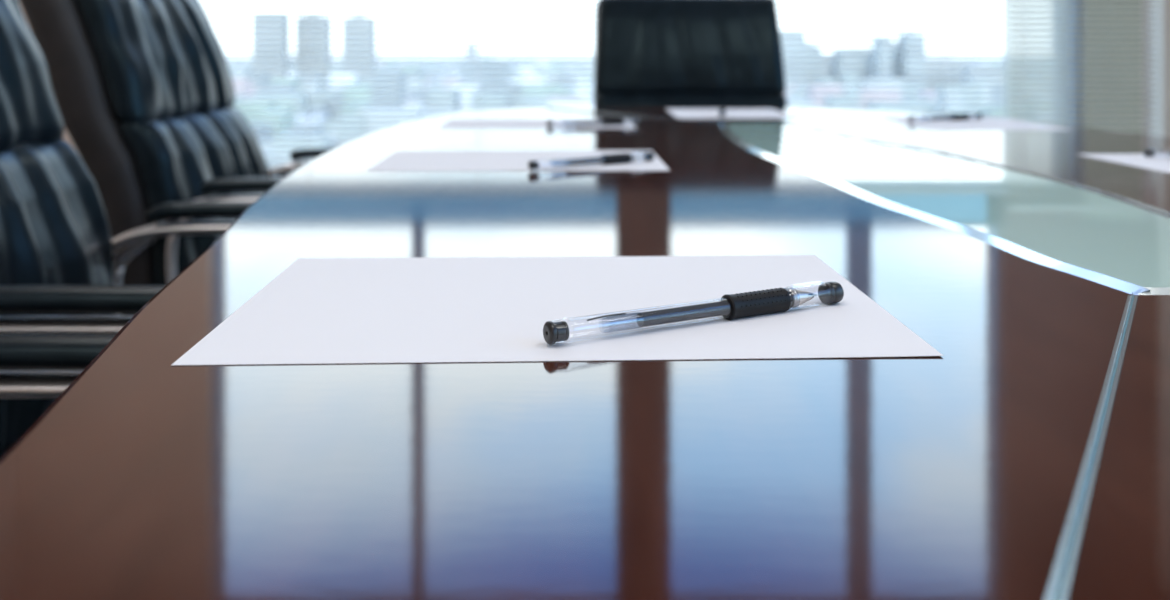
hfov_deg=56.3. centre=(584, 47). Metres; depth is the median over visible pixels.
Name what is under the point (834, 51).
tower block
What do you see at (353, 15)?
tower block
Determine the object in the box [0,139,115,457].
cushion
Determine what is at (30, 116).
cushion
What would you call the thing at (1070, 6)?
trim
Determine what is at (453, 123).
paper sheet
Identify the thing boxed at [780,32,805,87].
tower block
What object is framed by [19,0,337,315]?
leather armchair
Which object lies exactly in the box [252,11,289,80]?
tower block
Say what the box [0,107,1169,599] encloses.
conference table
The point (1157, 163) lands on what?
paper sheet
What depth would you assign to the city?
873.85 m
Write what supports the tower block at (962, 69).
on the ground
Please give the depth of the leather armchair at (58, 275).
1.28 m
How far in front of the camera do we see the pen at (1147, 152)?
1.19 m
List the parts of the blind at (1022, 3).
ladder cord, ladder cord, ladder cord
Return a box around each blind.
[200,0,596,168]
[775,0,1007,114]
[1003,0,1068,122]
[1008,0,1159,135]
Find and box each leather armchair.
[0,0,254,457]
[0,334,115,398]
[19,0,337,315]
[594,0,787,106]
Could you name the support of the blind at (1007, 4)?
hanging from the wall
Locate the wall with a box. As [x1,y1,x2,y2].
[18,0,1149,155]
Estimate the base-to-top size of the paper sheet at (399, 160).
0.001 m
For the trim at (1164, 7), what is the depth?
5.15 m
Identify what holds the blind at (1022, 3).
attached to the wall
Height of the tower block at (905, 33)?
82.891 m
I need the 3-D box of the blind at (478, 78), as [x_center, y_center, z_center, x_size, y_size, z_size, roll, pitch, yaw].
[-0.878,0.174,5.170,1.864,0.791,0.040,0,0,0]
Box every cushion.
[0,0,63,150]
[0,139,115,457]
[74,0,234,123]
[118,107,270,284]
[594,93,787,106]
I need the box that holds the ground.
[225,57,1002,82]
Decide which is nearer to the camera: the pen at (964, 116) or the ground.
the pen at (964, 116)
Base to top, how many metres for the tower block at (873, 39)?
77.484 m
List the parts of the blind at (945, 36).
ladder cord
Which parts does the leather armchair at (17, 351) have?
armrest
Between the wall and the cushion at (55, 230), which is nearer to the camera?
the cushion at (55, 230)
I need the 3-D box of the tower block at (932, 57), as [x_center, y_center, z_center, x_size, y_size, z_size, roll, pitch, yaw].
[501.033,36.618,1529.925,66.252,48.506,40.150,0,0,0]
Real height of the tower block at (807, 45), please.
66.808 m
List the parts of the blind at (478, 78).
ladder cord, ladder cord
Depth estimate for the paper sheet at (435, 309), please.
0.49 m
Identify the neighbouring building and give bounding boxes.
[1084,0,1142,133]
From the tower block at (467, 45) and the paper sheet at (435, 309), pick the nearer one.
the paper sheet at (435, 309)
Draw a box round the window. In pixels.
[1150,0,1157,134]
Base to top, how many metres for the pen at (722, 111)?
0.012 m
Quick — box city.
[227,56,1002,176]
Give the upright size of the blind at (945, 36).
0.537 m
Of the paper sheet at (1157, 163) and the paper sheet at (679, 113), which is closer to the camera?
the paper sheet at (1157, 163)
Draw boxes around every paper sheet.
[172,255,942,364]
[367,150,669,170]
[438,119,635,128]
[666,109,800,118]
[879,117,1072,129]
[1077,154,1169,172]
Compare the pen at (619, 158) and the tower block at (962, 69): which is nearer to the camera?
the pen at (619, 158)
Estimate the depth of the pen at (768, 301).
0.48 m
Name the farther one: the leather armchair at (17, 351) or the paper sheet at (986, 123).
the paper sheet at (986, 123)
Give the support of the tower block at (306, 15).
on the ground
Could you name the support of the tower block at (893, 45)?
on the ground
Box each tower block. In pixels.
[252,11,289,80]
[295,14,331,76]
[342,14,375,80]
[466,44,476,58]
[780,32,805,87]
[806,44,821,87]
[822,56,832,76]
[833,50,871,82]
[872,38,891,76]
[892,44,896,76]
[897,32,925,88]
[926,56,971,88]
[961,63,1002,82]
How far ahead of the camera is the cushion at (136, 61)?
1.77 m
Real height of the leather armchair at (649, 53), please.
1.005 m
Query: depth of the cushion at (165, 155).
1.73 m
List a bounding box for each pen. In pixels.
[528,151,653,169]
[543,281,843,344]
[546,118,641,126]
[719,107,725,116]
[908,113,982,121]
[1144,148,1165,158]
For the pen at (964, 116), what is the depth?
1.81 m
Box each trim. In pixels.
[1069,0,1083,127]
[1158,0,1169,137]
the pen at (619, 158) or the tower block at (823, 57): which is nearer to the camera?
the pen at (619, 158)
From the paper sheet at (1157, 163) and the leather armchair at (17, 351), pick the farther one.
the paper sheet at (1157, 163)
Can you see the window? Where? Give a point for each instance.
(1151, 6)
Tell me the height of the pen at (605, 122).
0.012 m
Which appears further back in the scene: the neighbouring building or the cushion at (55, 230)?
the neighbouring building

